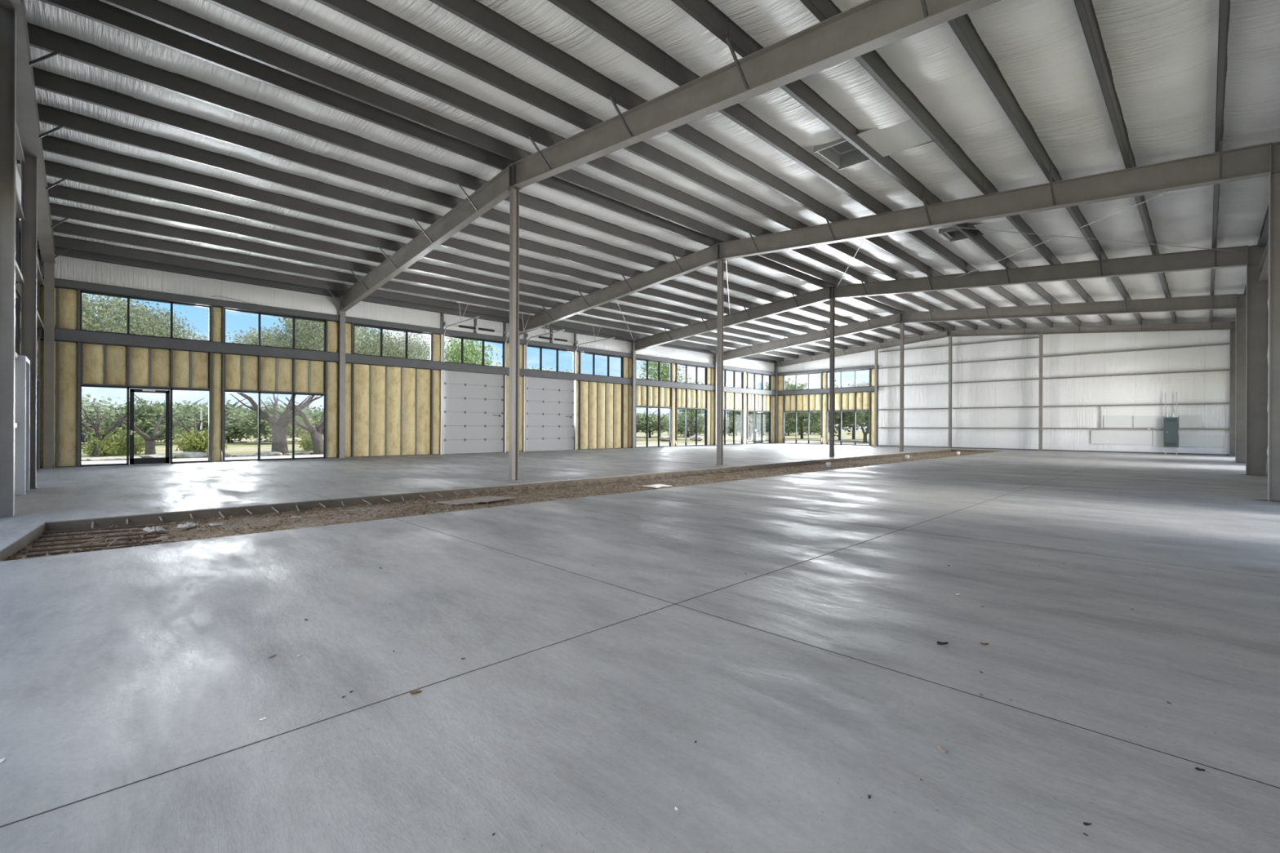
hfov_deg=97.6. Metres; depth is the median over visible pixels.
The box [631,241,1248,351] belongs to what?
rafter
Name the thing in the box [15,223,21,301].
window
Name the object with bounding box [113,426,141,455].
bush
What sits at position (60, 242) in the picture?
roof purlin
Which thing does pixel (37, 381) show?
window
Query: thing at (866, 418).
tree
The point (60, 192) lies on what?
purlin
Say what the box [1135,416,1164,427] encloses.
board
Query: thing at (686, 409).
window
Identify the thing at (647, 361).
window
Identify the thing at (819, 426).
tree
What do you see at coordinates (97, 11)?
purlin
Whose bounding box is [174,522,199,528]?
crumpled paper
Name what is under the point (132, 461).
door
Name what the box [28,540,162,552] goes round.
long rebar
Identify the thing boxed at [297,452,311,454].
rock
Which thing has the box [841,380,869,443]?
oak tree
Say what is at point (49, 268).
wall column
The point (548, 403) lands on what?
door
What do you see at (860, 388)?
beam
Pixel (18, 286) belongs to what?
beam
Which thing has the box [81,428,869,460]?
ground
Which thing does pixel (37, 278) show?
window
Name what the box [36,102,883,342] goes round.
purlin
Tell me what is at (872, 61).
purlin
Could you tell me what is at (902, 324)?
post
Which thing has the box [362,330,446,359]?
oak tree
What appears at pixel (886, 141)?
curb
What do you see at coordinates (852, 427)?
tree
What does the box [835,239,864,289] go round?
rod
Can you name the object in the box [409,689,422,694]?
litter
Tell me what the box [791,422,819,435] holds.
tree
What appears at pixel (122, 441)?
bush
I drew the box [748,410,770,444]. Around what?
window
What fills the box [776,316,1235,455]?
wall
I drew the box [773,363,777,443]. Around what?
wall column
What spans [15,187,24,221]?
beam
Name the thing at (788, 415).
tree
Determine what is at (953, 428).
beam
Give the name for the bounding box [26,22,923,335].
purlin
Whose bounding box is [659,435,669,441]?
boulder
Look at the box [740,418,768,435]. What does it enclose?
tree
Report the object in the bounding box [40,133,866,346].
purlin
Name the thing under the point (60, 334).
beam
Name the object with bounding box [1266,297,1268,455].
wall
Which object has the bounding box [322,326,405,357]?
oak tree
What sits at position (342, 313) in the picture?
wall column
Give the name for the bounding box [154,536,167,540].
crumpled paper
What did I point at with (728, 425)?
tree
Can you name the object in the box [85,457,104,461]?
rock
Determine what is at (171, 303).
window
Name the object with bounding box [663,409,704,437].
tree
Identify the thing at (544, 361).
broadleaf tree
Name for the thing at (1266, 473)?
brace
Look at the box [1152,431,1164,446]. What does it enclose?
board
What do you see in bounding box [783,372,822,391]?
window
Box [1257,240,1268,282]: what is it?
beam
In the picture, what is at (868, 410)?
window
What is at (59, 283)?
beam
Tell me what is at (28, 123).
rafter
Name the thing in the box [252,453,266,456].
rock
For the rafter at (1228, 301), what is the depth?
25.36 m
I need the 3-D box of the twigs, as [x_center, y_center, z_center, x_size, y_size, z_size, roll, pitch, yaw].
[1.472,1.302,14.112,22.076,0.125,2.659,0,0,-45]
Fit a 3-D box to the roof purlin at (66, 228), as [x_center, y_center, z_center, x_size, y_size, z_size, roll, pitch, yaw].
[-1.924,-5.191,27.877,38.390,0.286,0.150,0,0,-45]
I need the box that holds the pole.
[200,409,202,431]
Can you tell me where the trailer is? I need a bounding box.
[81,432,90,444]
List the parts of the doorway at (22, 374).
head trim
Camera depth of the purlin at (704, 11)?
9.87 m
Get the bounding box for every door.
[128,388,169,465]
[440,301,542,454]
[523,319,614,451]
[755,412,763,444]
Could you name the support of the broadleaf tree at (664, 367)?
on the ground
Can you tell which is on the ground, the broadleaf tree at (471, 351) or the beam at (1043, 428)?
the broadleaf tree at (471, 351)
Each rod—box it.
[725,259,729,311]
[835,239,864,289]
[942,226,1241,252]
[955,191,1171,278]
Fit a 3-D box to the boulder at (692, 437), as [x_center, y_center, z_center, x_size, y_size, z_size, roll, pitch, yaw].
[5.454,1.134,54.223,1.305,0.514,1.454,0,0,-21]
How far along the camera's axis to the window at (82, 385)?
17.29 m
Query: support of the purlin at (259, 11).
attached to the ceiling
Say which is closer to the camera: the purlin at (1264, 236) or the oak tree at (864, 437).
the purlin at (1264, 236)
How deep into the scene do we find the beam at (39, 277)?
14.57 m
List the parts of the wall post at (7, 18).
plate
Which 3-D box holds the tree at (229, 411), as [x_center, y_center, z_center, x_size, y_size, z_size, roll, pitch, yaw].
[-31.454,-0.439,42.858,6.322,3.685,6.996,0,0,27]
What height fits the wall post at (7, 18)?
6.742 m
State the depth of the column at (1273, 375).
9.60 m
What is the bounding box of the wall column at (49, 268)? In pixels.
[41,252,55,468]
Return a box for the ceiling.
[24,0,1279,358]
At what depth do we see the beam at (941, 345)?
35.39 m
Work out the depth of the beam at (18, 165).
10.95 m
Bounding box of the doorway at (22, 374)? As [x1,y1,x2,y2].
[14,355,30,495]
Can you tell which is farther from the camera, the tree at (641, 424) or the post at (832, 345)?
the tree at (641, 424)
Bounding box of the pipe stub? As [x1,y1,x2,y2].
[826,462,831,466]
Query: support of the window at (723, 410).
in the wall at (390, 411)
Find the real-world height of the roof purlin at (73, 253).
0.280 m
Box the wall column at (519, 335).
[518,335,519,452]
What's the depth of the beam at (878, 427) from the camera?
35.74 m
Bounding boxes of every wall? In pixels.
[15,160,39,469]
[36,244,774,468]
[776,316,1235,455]
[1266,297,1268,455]
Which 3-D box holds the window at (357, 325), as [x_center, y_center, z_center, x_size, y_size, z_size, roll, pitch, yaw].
[-9.957,-3.348,22.681,3.130,1.190,0.110,0,0,-45]
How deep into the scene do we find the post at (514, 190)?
12.65 m
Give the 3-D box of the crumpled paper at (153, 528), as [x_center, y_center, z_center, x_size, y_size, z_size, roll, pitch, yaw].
[-6.141,1.288,7.082,0.249,0.051,0.173,0,0,34]
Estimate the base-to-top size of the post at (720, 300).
6.630 m
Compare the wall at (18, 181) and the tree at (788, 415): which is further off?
the tree at (788, 415)
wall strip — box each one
[1101,406,1102,427]
[1133,416,1135,427]
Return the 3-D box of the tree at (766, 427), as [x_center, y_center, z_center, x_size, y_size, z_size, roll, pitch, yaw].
[20.327,-0.200,91.466,5.952,3.765,6.391,0,0,15]
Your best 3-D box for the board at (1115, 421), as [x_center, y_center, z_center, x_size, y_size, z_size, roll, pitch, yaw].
[24.326,-0.237,28.484,0.020,0.610,1.160,0,0,-45]
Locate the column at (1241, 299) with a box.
[1235,293,1246,462]
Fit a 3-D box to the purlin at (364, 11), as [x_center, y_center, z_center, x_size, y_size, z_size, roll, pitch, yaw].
[7.140,-5.780,18.718,38.390,0.286,0.150,0,0,-45]
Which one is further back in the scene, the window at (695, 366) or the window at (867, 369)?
the window at (867, 369)
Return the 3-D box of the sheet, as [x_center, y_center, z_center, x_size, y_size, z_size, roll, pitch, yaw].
[0.378,1.279,12.054,0.500,0.015,0.400,0,0,-45]
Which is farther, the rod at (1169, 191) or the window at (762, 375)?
the window at (762, 375)
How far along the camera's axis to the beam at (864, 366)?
39.77 m
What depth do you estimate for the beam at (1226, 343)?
27.86 m
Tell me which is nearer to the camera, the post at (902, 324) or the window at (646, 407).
the post at (902, 324)
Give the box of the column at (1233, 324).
[1229,321,1235,456]
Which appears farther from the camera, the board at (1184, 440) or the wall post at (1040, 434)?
the wall post at (1040, 434)
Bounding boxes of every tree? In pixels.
[81,293,190,456]
[81,390,125,432]
[81,401,97,427]
[86,392,198,444]
[93,297,201,455]
[151,397,239,440]
[172,332,226,437]
[175,398,272,442]
[225,323,324,454]
[225,395,320,442]
[267,315,376,454]
[280,401,324,437]
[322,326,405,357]
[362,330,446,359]
[444,337,502,366]
[527,360,551,370]
[635,360,691,436]
[635,409,678,437]
[653,412,679,435]
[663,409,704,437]
[677,377,704,439]
[702,415,741,435]
[725,384,768,439]
[725,416,753,435]
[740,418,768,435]
[752,377,815,424]
[755,417,768,435]
[784,412,820,438]
[784,419,808,435]
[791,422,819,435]
[809,379,866,439]
[809,422,838,435]
[834,383,865,439]
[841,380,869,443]
[851,410,869,433]
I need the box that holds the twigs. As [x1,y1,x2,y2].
[78,460,900,550]
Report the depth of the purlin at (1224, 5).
8.33 m
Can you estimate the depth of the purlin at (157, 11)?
10.41 m
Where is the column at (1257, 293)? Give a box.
[1239,244,1268,475]
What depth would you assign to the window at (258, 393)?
19.79 m
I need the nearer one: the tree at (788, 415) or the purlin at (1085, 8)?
the purlin at (1085, 8)
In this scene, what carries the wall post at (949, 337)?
on the floor
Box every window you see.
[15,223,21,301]
[35,381,37,471]
[36,278,38,311]
[80,290,210,341]
[80,384,209,466]
[224,307,325,351]
[224,390,325,462]
[353,324,431,360]
[444,335,504,367]
[527,345,574,373]
[580,351,622,377]
[635,358,671,382]
[635,406,671,448]
[676,364,706,385]
[677,408,706,446]
[723,369,742,387]
[723,409,742,444]
[747,372,770,390]
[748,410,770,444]
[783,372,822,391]
[783,411,819,444]
[826,368,869,388]
[826,409,869,445]
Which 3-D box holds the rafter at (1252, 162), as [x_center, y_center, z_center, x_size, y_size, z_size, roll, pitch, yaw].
[2.335,-5.082,17.822,0.839,1.588,23.640,0,0,-45]
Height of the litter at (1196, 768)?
0.006 m
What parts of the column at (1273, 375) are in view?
stiffener plate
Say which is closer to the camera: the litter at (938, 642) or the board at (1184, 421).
the litter at (938, 642)
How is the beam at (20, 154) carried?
attached to the wall at (18, 181)
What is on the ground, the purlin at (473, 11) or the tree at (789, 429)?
the tree at (789, 429)
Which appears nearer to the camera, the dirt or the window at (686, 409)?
the dirt
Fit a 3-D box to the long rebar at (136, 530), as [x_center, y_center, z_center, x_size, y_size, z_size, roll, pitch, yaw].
[-6.587,1.307,6.922,1.177,0.038,0.023,0,0,-35]
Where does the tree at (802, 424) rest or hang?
on the ground
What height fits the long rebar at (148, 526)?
0.038 m
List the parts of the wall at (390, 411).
foam panel, foam panel, foam panel, foam panel, foam panel, foam panel, foam panel, foam panel, foam panel, foam panel, foam panel, foam panel, sill plate, foam panel, foam panel, foam panel, foam panel, foam panel, foam panel, foam panel, foam panel, foam panel, foam panel, foam panel, foam panel, foam panel, foam panel, foam panel, foam panel, foam panel, foam panel, foam panel, foam panel, foam panel, foam panel, foam panel, foam panel, foam panel, foam panel, foam panel, foam panel, foam panel, foam panel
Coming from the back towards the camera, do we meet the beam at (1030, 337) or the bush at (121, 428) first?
the beam at (1030, 337)
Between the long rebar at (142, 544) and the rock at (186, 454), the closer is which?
the long rebar at (142, 544)
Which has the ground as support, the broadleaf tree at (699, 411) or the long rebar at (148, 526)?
the broadleaf tree at (699, 411)
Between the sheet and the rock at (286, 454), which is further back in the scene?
the rock at (286, 454)
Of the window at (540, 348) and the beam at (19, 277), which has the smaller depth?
the beam at (19, 277)
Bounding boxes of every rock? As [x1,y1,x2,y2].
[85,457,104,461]
[99,457,124,460]
[138,453,176,458]
[173,451,208,458]
[207,453,231,457]
[231,454,253,457]
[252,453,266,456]
[255,451,282,456]
[283,453,297,455]
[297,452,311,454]
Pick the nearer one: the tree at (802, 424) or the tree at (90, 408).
the tree at (90, 408)
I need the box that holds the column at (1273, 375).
[1253,141,1279,501]
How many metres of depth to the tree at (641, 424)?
67.12 m
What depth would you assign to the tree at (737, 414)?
62.46 m
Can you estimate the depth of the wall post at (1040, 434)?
30.48 m
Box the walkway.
[81,439,869,464]
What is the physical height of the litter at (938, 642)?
0.013 m
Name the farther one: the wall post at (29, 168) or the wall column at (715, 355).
the wall column at (715, 355)
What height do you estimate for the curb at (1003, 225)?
0.390 m
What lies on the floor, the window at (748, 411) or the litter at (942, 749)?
the litter at (942, 749)
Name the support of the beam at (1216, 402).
attached to the wall at (1208, 387)
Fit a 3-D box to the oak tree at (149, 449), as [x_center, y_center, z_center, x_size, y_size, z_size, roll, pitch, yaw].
[-20.513,-2.055,23.439,3.442,6.877,3.367,0,0,36]
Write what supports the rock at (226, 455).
on the ground
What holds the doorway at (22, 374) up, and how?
in the wall at (18, 181)
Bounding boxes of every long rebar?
[26,542,154,556]
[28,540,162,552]
[31,535,161,547]
[35,531,164,542]
[38,527,168,537]
[42,524,159,533]
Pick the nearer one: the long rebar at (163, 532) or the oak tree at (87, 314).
the long rebar at (163, 532)
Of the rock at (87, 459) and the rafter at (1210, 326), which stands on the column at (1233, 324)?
the rafter at (1210, 326)
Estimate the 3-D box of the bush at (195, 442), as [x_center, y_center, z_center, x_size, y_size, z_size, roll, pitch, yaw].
[-20.574,0.786,26.051,1.229,1.305,1.405,0,0,-3]
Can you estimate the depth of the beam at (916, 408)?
35.27 m
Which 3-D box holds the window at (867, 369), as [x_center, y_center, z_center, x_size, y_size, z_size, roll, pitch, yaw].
[14.375,-3.255,38.681,0.110,1.190,3.070,0,0,-45]
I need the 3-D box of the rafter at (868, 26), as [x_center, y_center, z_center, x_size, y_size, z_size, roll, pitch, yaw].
[-3.089,-5.103,12.455,0.839,1.588,23.640,0,0,-45]
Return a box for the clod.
[0,451,993,561]
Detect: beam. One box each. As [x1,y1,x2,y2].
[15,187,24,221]
[15,260,24,284]
[15,282,44,328]
[16,124,24,163]
[16,162,38,244]
[18,220,44,285]
[38,327,776,395]
[39,276,776,375]
[777,365,878,375]
[777,386,878,395]
[878,363,948,368]
[878,382,948,386]
[878,408,948,410]
[878,426,948,428]
[879,345,948,352]
[952,337,1039,346]
[952,356,1039,364]
[952,378,1039,383]
[952,406,1039,408]
[952,427,1039,429]
[1043,342,1230,357]
[1043,368,1230,379]
[1043,402,1229,407]
[1043,427,1229,430]
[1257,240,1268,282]
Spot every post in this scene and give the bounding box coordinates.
[0,7,17,518]
[20,155,37,488]
[506,185,521,481]
[715,257,725,465]
[758,382,761,440]
[827,297,835,457]
[873,348,878,446]
[898,322,905,451]
[948,336,951,448]
[1038,333,1042,450]
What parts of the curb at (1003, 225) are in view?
curb frame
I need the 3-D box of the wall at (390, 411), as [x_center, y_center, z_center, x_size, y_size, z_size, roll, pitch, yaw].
[-3.312,-1.925,29.253,38.530,6.694,0.260,0,0,-45]
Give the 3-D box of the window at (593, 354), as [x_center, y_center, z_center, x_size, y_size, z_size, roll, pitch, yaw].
[-2.084,-3.318,30.470,3.080,1.190,0.110,0,0,-45]
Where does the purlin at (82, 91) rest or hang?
attached to the ceiling
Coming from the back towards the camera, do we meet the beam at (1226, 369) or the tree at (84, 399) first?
the tree at (84, 399)
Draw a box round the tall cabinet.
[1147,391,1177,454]
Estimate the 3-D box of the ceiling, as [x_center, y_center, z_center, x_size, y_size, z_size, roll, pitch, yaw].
[5.262,-5.795,20.602,39.130,1.440,25.080,0,0,-45]
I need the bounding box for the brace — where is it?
[1265,457,1267,475]
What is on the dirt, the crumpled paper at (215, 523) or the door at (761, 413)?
the crumpled paper at (215, 523)
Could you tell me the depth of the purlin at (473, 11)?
9.64 m
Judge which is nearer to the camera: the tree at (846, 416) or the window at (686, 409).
the window at (686, 409)
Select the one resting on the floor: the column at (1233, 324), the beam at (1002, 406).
the column at (1233, 324)
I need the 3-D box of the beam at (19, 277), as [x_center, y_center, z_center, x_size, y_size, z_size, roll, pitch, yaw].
[-10.169,-2.734,8.990,0.153,0.080,4.460,0,0,-45]
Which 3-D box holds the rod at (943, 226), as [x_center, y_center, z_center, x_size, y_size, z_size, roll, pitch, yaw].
[11.207,-5.004,14.762,10.011,0.562,0.018,0,0,-4]
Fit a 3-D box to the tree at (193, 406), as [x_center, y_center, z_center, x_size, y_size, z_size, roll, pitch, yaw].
[-34.331,-0.438,43.434,6.987,3.710,6.683,0,0,11]
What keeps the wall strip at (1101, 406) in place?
attached to the wall at (1208, 387)
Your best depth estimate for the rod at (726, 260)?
21.73 m
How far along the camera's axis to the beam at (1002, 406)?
32.17 m
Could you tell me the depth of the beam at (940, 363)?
35.38 m
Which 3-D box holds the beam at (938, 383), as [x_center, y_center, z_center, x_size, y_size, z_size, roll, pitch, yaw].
[17.354,-2.628,35.553,0.190,0.070,4.310,0,0,-45]
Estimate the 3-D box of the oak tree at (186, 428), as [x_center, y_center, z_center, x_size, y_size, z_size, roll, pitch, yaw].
[-21.242,-1.669,26.762,3.607,5.985,3.492,0,0,29]
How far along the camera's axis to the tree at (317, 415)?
46.39 m
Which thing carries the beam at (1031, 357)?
attached to the wall at (1208, 387)
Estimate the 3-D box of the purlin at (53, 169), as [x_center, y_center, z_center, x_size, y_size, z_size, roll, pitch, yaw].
[0.685,-5.490,25.241,38.390,0.286,0.150,0,0,-45]
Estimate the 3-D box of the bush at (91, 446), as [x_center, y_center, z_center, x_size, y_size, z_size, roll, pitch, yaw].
[-22.872,0.744,23.732,1.251,1.465,1.354,0,0,-45]
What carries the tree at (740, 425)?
on the ground
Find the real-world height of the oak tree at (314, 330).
7.701 m
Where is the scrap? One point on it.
(486, 499)
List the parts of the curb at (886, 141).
curb frame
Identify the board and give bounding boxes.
[1090,430,1152,444]
[1103,415,1133,427]
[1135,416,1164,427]
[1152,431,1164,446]
[1178,415,1200,427]
[1178,434,1222,447]
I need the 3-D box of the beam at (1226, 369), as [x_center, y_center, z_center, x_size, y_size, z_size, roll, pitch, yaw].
[24.609,-2.600,28.221,0.190,0.070,7.040,0,0,-45]
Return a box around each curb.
[813,118,933,169]
[938,219,1017,241]
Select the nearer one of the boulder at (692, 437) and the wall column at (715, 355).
the wall column at (715, 355)
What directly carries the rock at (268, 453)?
on the ground
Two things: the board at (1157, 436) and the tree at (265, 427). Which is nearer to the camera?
the board at (1157, 436)
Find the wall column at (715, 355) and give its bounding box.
[713,353,716,445]
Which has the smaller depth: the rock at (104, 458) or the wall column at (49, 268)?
the wall column at (49, 268)
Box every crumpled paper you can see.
[142,525,166,532]
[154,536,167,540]
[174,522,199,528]
[208,522,225,526]
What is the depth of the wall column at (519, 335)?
26.51 m
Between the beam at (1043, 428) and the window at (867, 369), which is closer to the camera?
the beam at (1043, 428)
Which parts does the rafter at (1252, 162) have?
stiffener plate, stiffener plate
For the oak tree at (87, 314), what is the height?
7.391 m
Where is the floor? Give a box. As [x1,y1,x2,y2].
[0,443,1279,852]
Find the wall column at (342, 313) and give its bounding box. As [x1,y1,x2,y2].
[337,296,345,457]
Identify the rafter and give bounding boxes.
[0,0,73,263]
[324,0,1000,311]
[519,136,1271,335]
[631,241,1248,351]
[715,292,1236,360]
[776,320,1231,367]
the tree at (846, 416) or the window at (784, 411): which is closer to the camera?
the window at (784, 411)
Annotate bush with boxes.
[81,426,119,456]
[90,429,129,456]
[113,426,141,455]
[125,431,145,453]
[172,427,202,452]
[182,429,208,453]
[196,428,228,453]
[296,430,313,451]
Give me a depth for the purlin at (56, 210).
17.55 m
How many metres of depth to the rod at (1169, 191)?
14.02 m
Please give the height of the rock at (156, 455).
0.220 m
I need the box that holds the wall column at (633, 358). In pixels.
[629,341,635,448]
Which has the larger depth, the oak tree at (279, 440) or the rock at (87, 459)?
the oak tree at (279, 440)
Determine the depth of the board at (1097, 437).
28.37 m
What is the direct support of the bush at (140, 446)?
on the ground
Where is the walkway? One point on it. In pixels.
(100, 462)
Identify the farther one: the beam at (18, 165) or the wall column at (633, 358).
the wall column at (633, 358)
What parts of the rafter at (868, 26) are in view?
stiffener plate, stiffener plate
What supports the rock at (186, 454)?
on the ground
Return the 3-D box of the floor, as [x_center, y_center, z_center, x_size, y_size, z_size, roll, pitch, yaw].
[5.199,1.404,20.567,38.830,0.301,24.680,0,0,-45]
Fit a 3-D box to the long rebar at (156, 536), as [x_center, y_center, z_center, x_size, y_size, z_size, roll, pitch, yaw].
[-6.158,1.309,6.390,1.070,0.038,0.023,0,0,-37]
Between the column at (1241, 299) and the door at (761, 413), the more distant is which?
the door at (761, 413)
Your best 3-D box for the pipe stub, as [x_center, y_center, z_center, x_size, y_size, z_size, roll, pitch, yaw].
[6.210,1.281,18.458,0.168,0.195,0.169,0,0,-45]
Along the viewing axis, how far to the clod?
7.89 m
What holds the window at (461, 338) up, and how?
in the wall at (390, 411)
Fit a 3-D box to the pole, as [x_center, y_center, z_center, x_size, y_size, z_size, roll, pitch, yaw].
[-24.836,0.150,31.698,0.083,2.220,0.083,0,0,34]
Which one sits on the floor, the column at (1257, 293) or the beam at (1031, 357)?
the column at (1257, 293)
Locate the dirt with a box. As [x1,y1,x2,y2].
[15,450,1000,558]
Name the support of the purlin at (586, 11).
attached to the ceiling
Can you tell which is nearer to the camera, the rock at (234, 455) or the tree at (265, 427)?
the rock at (234, 455)
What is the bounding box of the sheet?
[642,484,671,488]
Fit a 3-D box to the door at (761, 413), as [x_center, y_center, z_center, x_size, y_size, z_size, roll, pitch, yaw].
[8.739,0.101,41.094,0.978,2.336,0.270,0,0,-45]
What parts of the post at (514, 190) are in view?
cap plate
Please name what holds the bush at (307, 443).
on the ground
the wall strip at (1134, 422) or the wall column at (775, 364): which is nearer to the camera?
the wall strip at (1134, 422)
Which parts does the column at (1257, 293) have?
stiffener plate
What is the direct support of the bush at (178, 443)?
on the ground
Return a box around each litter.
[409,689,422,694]
[937,640,947,644]
[937,744,947,753]
[1195,767,1204,771]
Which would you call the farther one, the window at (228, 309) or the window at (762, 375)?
the window at (762, 375)
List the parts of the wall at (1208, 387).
foam panel, foam panel, foam panel, foam panel, foam panel, foam panel, foam panel, foam panel, foam panel, foam panel, foam panel, foam panel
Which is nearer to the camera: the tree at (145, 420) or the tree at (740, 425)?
the tree at (145, 420)
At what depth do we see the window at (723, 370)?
38.98 m
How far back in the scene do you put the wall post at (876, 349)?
36.85 m
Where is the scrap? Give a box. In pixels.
[435,496,515,504]
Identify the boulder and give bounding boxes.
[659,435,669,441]
[689,435,703,440]
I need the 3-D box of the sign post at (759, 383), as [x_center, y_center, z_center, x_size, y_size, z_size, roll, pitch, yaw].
[10.249,-1.226,48.082,0.500,5.200,0.129,0,0,-45]
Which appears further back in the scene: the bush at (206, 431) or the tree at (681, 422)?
the tree at (681, 422)
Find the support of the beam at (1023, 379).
attached to the wall at (1208, 387)
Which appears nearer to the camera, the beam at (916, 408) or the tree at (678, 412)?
the beam at (916, 408)
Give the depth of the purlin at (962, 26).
9.30 m

